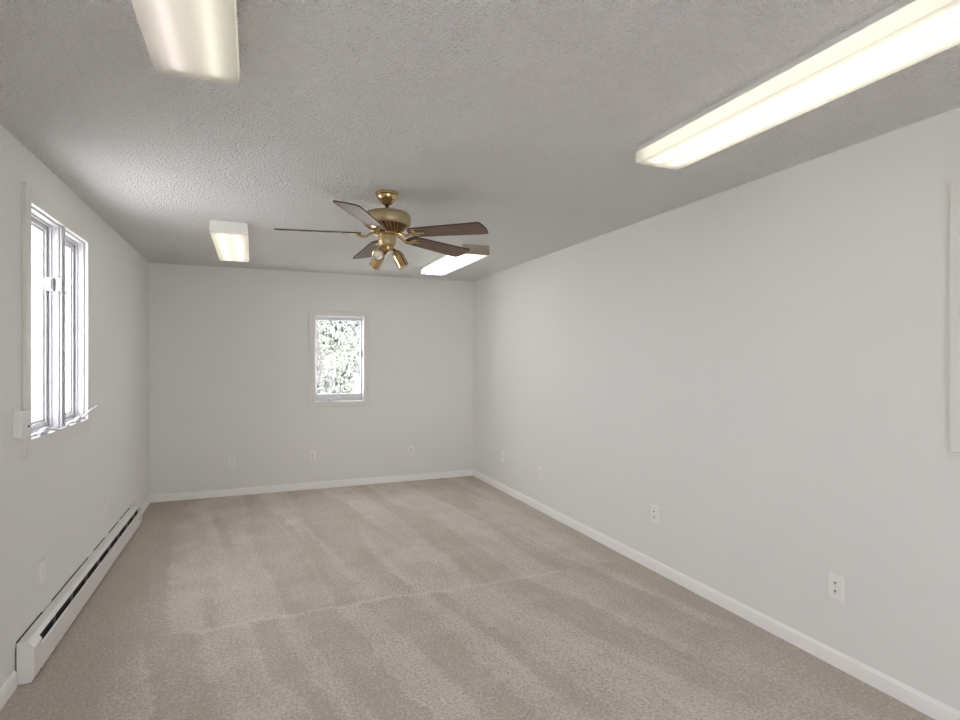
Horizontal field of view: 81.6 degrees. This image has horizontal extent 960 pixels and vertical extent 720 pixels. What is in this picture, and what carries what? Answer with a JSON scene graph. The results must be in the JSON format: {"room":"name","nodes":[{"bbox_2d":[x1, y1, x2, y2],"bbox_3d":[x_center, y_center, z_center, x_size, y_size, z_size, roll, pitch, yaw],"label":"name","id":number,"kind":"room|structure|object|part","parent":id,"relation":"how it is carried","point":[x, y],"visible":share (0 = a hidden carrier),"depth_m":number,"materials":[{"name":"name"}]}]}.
{"room":"empty room","nodes":[
{"label":"empty room","id":0,"kind":"room"},
{"bbox_2d":[0,124,148,687],"bbox_3d":[-1.852,0.230,1.729,0.160,2.440,8.400,0,0,-22],"label":"wall","id":1,"kind":"structure","parent":0,"point":[52,499],"depth_m":3.19,"materials":[{"name":"white paint"}]},
{"bbox_2d":[13,409,29,439],"bbox_3d":[-2.059,0.288,2.500,0.038,0.132,0.094,0,0,-22],"label":"control box","id":2,"kind":"object","parent":1,"relation":"attached to","point":[21,418],"visible":1,"depth_m":2.46,"materials":[{"name":"white plastic"}]},
{"bbox_3d":[-2.075,0.288,2.493,0.004,0.132,0.094,0,0,-22],"label":"plate","id":3,"kind":"part","parent":2,"relation":"part of","materials":[{"name":"white plastic"}]},
{"bbox_2d":[39,557,45,585],"bbox_3d":[-2.188,1.057,2.780,0.012,0.118,0.074,0,0,-22],"label":"blank plate","id":4,"kind":"object","parent":1,"relation":"attached to","point":[42,563],"visible":1,"depth_m":2.76,"materials":[{"name":"white plastic"}]},
{"bbox_2d":[22,183,97,456],"bbox_3d":[-2.336,-0.183,3.029,0.195,1.258,1.084,0,0,-22],"label":"window","id":5,"kind":"structure","parent":1,"relation":"in","point":[52,257],"depth_m":3.02,"materials":[{"name":"white"}]},
{"bbox_3d":[-2.280,-0.182,2.795,0.048,1.087,0.459,0,0,-22],"label":"sash","id":6,"kind":"part","parent":5,"relation":"part of","materials":[{"name":"white glass"}]},
{"bbox_3d":[-2.203,0.353,2.895,0.021,0.036,0.234,0,0,-12],"label":"crank handle","id":7,"kind":"part","parent":5,"relation":"part of","materials":[{"name":"white plastic"}]},
{"bbox_3d":[-2.310,0.378,3.043,0.044,0.013,0.966,0,0,-22],"label":"sill","id":8,"kind":"part","parent":5,"relation":"part of","materials":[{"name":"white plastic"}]},
{"bbox_3d":[-2.473,-0.182,3.270,0.048,1.087,0.399,0,0,-22],"label":"sash","id":9,"kind":"part","parent":5,"relation":"part of","materials":[{"name":"white glass"}]},
{"bbox_3d":[-2.425,0.323,3.442,0.021,0.066,0.254,0,0,-13],"label":"crank handle","id":10,"kind":"part","parent":5,"relation":"part of","materials":[{"name":"white plastic"}]},
{"bbox_2d":[0,495,149,710],"bbox_3d":[-1.769,1.412,1.756,0.013,0.076,8.387,0,0,-22],"label":"baseboard","id":11,"kind":"structure","parent":1,"relation":"attached to","point":[8,688],"depth_m":2.39,"materials":[{"name":"white paint"}]},
{"bbox_2d":[16,503,141,684],"bbox_3d":[-2.522,1.353,3.680,0.072,0.186,2.600,0,0,-22],"label":"baseboard heater","id":12,"kind":"object","parent":1,"relation":"attached to","point":[37,643],"visible":1,"depth_m":3.03,"materials":[{"name":"white metal"}]},
{"bbox_2d":[26,505,138,634],"bbox_3d":[-2.533,1.346,3.700,0.055,0.168,2.433,0,0,-22],"label":"hood","id":13,"kind":"object","parent":12,"relation":"attached to","point":[59,615],"depth_m":3.30,"materials":[{"name":"white metal"}]},
{"bbox_3d":[-2.509,1.379,3.710,0.018,0.121,2.427,0,0,-22],"label":"panel","id":14,"kind":"part","parent":12,"relation":"part of","materials":[{"name":"white metal"}]},
{"bbox_2d":[149,263,472,494],"bbox_3d":[-1.754,0.230,6.391,3.860,2.440,0.160,0,0,-22],"label":"wall","id":15,"kind":"structure","parent":0,"point":[229,346],"depth_m":6.14,"materials":[{"name":"white paint"}]},
{"bbox_2d":[228,457,235,467],"bbox_3d":[-2.648,1.095,5.932,0.074,0.118,0.014,0,0,-22],"label":"wall outlet","id":16,"kind":"object","parent":15,"relation":"attached to","point":[231,460],"visible":1,"depth_m":5.93,"materials":[{"name":"white plastic"}]},
{"bbox_2d":[150,469,472,502],"bbox_3d":[-1.728,1.412,6.308,3.527,0.076,0.013,0,0,-22],"label":"baseboard","id":17,"kind":"structure","parent":15,"relation":"attached to","point":[435,475],"depth_m":6.20,"materials":[{"name":"white paint"}]},
{"bbox_2d":[309,451,314,461],"bbox_3d":[-1.887,1.080,6.243,0.074,0.118,0.014,0,0,-22],"label":"wall outlet","id":18,"kind":"object","parent":15,"relation":"attached to","point":[311,453],"visible":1,"depth_m":6.24,"materials":[{"name":"white plastic"}]},
{"bbox_2d":[309,311,367,406],"bbox_3d":[-1.630,-0.012,6.395,0.666,1.084,0.195,0,0,-22],"label":"window","id":19,"kind":"structure","parent":15,"relation":"in","point":[339,399],"depth_m":6.36,"materials":[{"name":"white"}]},
{"bbox_3d":[-1.635,-0.013,6.433,0.528,0.957,0.048,0,0,-22],"label":"sash","id":20,"kind":"part","parent":19,"relation":"part of","materials":[{"name":"white glass"}]},
{"bbox_2d":[408,445,413,455],"bbox_3d":[-0.827,1.088,6.675,0.074,0.118,0.014,0,0,-22],"label":"wall outlet","id":21,"kind":"object","parent":15,"relation":"attached to","point":[410,448],"visible":1,"depth_m":6.67,"materials":[{"name":"white plastic"}]},
{"bbox_2d":[0,476,934,719],"bbox_3d":[-0.139,1.500,2.427,3.860,0.100,8.720,0,0,-22],"label":"floor","id":22,"kind":"structure","parent":0,"point":[452,598],"depth_m":2.98,"materials":[{"name":"beige carpet"}]},
{"bbox_2d":[0,0,959,280],"bbox_3d":[-0.139,-1.040,2.427,3.860,0.100,8.720,0,0,-22],"label":"ceiling","id":23,"kind":"structure","parent":0,"point":[526,121],"depth_m":2.22,"materials":[{"name":"white paint"}]},
{"bbox_2d":[131,0,239,86],"bbox_3d":[-0.680,-0.950,1.228,0.248,0.081,1.243,0,0,-22],"label":"ceiling light","id":24,"kind":"object","parent":23,"relation":"attached to","point":[192,39],"visible":1,"depth_m":1.57,"materials":[{"name":"white plastic"}]},
{"bbox_3d":[-0.914,-0.950,1.801,0.248,0.081,0.004,0,0,-22],"label":"plate","id":25,"kind":"part","parent":24,"relation":"part of","materials":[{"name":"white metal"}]},
{"bbox_2d":[209,220,248,261],"bbox_3d":[-2.032,-0.950,4.553,0.252,0.081,1.253,0,0,-22],"label":"ceiling light","id":26,"kind":"object","parent":23,"relation":"attached to","point":[230,239],"visible":1,"depth_m":4.23,"materials":[{"name":"white plastic"}]},
{"bbox_3d":[-1.797,-0.950,3.976,0.252,0.081,0.007,0,0,-22],"label":"plate","id":27,"kind":"part","parent":26,"relation":"part of","materials":[{"name":"white plastic"}]},
{"bbox_2d":[210,232,248,261],"bbox_3d":[-2.033,-0.936,4.555,0.250,0.052,1.242,0,0,-22],"label":"diffuser","id":28,"kind":"object","parent":26,"relation":"attached to","point":[230,246],"depth_m":4.42,"materials":[{"name":"plastic"}]},
{"bbox_2d":[274,189,487,269],"bbox_3d":[-0.574,-0.765,3.314,1.225,0.449,1.205,0,0,-22],"label":"ceiling fan","id":29,"kind":"object","parent":23,"relation":"hanging from","point":[386,223],"visible":1,"depth_m":3.22,"materials":[{"name":"gold metal"}]},
{"bbox_3d":[-0.611,-0.750,2.900,0.140,0.006,0.486,13,1,9],"label":"blade","id":30,"kind":"part","parent":29,"relation":"part of","materials":[{"name":"brown wood"}]},
{"bbox_3d":[-0.716,-0.724,3.643,0.140,0.005,0.486,-12,2,-25],"label":"blade","id":31,"kind":"part","parent":29,"relation":"part of","materials":[{"name":"brown wood"}]},
{"bbox_3d":[-0.579,-0.596,3.163,0.052,0.052,0.050,0,0,-22],"label":"bulb","id":32,"kind":"part","parent":29,"relation":"part of","materials":[{"name":"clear glass"}]},
{"bbox_2d":[366,221,407,232],"bbox_3d":[-0.550,-0.770,3.288,0.247,0.047,0.248,0,0,-28],"label":"vent","id":33,"kind":"object","parent":29,"relation":"attached to","point":[391,226],"depth_m":3.22,"materials":[{"name":"brown metal"}]},
{"bbox_3d":[-0.276,-0.728,3.568,0.140,0.006,0.486,-16,-14,43],"label":"blade","id":34,"kind":"part","parent":29,"relation":"part of","materials":[{"name":"brown wood"}]},
{"bbox_3d":[-0.193,-0.729,3.125,0.486,0.005,0.140,2,-12,24],"label":"blade","id":35,"kind":"part","parent":29,"relation":"part of","materials":[{"name":"brown wood"}]},
{"bbox_2d":[421,244,489,275],"bbox_3d":[-0.273,-0.950,5.362,0.252,0.081,1.273,0,0,-22],"label":"ceiling light","id":36,"kind":"object","parent":23,"relation":"attached to","point":[445,264],"visible":0.94,"depth_m":5.19,"materials":[{"name":"white plastic"}]},
{"bbox_2d":[421,254,487,275],"bbox_3d":[-0.273,-0.936,5.364,0.250,0.052,1.262,0,0,-22],"label":"diffuser","id":37,"kind":"object","parent":36,"relation":"attached to","point":[445,264],"depth_m":5.34,"materials":[{"name":"plastic"}]},
{"bbox_3d":[-0.034,-0.950,4.776,0.252,0.081,0.007,0,0,-22],"label":"plate","id":38,"kind":"part","parent":36,"relation":"part of","materials":[{"name":"white plastic"}]},
{"bbox_2d":[636,0,959,169],"bbox_3d":[1.087,-0.950,2.002,0.248,0.081,1.333,0,0,-22],"label":"ceiling light","id":39,"kind":"object","parent":23,"relation":"attached to","point":[906,33],"visible":1,"depth_m":1.82,"materials":[{"name":"white plastic"}]},
{"bbox_3d":[0.836,-0.950,2.617,0.248,0.081,0.004,0,0,-22],"label":"plate","id":40,"kind":"part","parent":39,"relation":"part of","materials":[{"name":"white plastic"}]},
{"bbox_2d":[473,107,959,710],"bbox_3d":[1.575,0.230,3.126,0.160,2.440,8.400,0,0,-22],"label":"wall","id":41,"kind":"structure","parent":0,"point":[762,364],"depth_m":2.95,"materials":[{"name":"white paint"}]},
{"bbox_2d":[501,451,503,461],"bbox_3d":[0.247,1.068,6.148,0.016,0.118,0.074,0,0,-22],"label":"cable plate","id":42,"kind":"object","parent":41,"relation":"attached to","point":[502,452],"visible":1,"depth_m":6.15,"materials":[{"name":"white plastic"}]},
{"bbox_2d":[539,467,542,479],"bbox_3d":[0.584,1.088,5.326,0.014,0.118,0.074,0,0,-22],"label":"wall outlet","id":43,"kind":"object","parent":41,"relation":"attached to","point":[540,468],"visible":1,"depth_m":5.32,"materials":[{"name":"white plastic"}]},
{"bbox_2d":[651,505,658,523],"bbox_3d":[1.200,1.061,3.815,0.014,0.118,0.074,0,0,-22],"label":"wall outlet","id":44,"kind":"object","parent":41,"relation":"attached to","point":[654,509],"visible":1,"depth_m":3.81,"materials":[{"name":"white plastic"}]},
{"bbox_2d":[473,469,959,719],"bbox_3d":[1.494,1.412,3.093,0.013,0.076,8.400,0,0,-22],"label":"baseboard","id":45,"kind":"structure","parent":41,"relation":"attached to","point":[931,707],"depth_m":2.95,"materials":[{"name":"white paint"}]},
{"bbox_2d":[829,572,844,602],"bbox_3d":[1.684,1.076,2.628,0.014,0.118,0.074,0,0,-22],"label":"wall outlet","id":46,"kind":"object","parent":41,"relation":"attached to","point":[836,582],"visible":1,"depth_m":2.62,"materials":[{"name":"white plastic"}]},
{"bbox_2d":[832,588,838,594],"bbox_3d":[1.680,1.095,2.627,0.004,0.027,0.034,0,0,-22],"label":"socket","id":47,"kind":"object","parent":46,"relation":"attached to","point":[835,591],"depth_m":2.62,"materials":[{"name":"white plastic"}]},
{"bbox_2d":[832,580,838,586],"bbox_3d":[1.680,1.056,2.627,0.004,0.027,0.034,0,0,-22],"label":"socket","id":48,"kind":"object","parent":46,"relation":"attached to","point":[835,583],"depth_m":2.62,"materials":[{"name":"white plastic"}]},
{"bbox_2d":[948,180,959,456],"bbox_3d":[2.058,-0.163,1.694,0.026,1.076,1.080,0,0,-22],"label":"framed panel","id":49,"kind":"object","parent":41,"relation":"attached to","point":[955,185],"visible":1,"depth_m":2.17,"materials":[{"name":"white"}]},
{"label":"outside","id":50,"kind":"structure","parent":0,"visible":0},
{"bbox_3d":[-5.663,1.850,13.890,80.000,0.200,90.000,0,0,-22],"label":"ground","id":51,"kind":"structure","parent":50,"visible":0},
{"bbox_2d":[317,354,341,393],"bbox_3d":[-2.289,0.832,8.109,0.746,1.841,0.765,0,0,-32],"label":"shrub","id":52,"kind":"object","parent":51,"relation":"on","point":[327,387],"visible":0.16,"depth_m":8.15,"materials":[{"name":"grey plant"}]},
{"bbox_2d":[317,320,359,392],"bbox_3d":[-3.023,-0.533,9.752,2.820,4.571,2.816,0,0,30],"label":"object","id":53,"kind":"object","parent":51,"relation":"on","point":[320,349],"visible":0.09,"depth_m":9.84,"materials":[{"name":"grey plant"}]},
{"bbox_2d":[319,320,359,393],"bbox_3d":[-5.843,-1.010,22.501,7.868,6.636,7.553,0,0,11],"label":"tree","id":54,"kind":"object","parent":51,"relation":"on","point":[328,335],"visible":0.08,"depth_m":20.11,"materials":[{"name":"grey plant"}]},
{"bbox_2d":[319,320,359,387],"bbox_3d":[-2.430,-0.966,13.400,3.735,5.438,3.620,0,0,32],"label":"tree","id":55,"kind":"object","parent":51,"relation":"on","point":[346,328],"visible":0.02,"depth_m":13.20,"materials":[{"name":"grey plant"}]},
{"bbox_2d":[353,378,359,392],"bbox_3d":[-1.850,1.051,8.533,0.449,1.552,0.446,0,0,-22],"label":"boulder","id":56,"kind":"object","parent":51,"relation":"on","point":[356,389],"visible":0.02,"depth_m":8.46,"materials":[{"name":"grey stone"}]}
]}

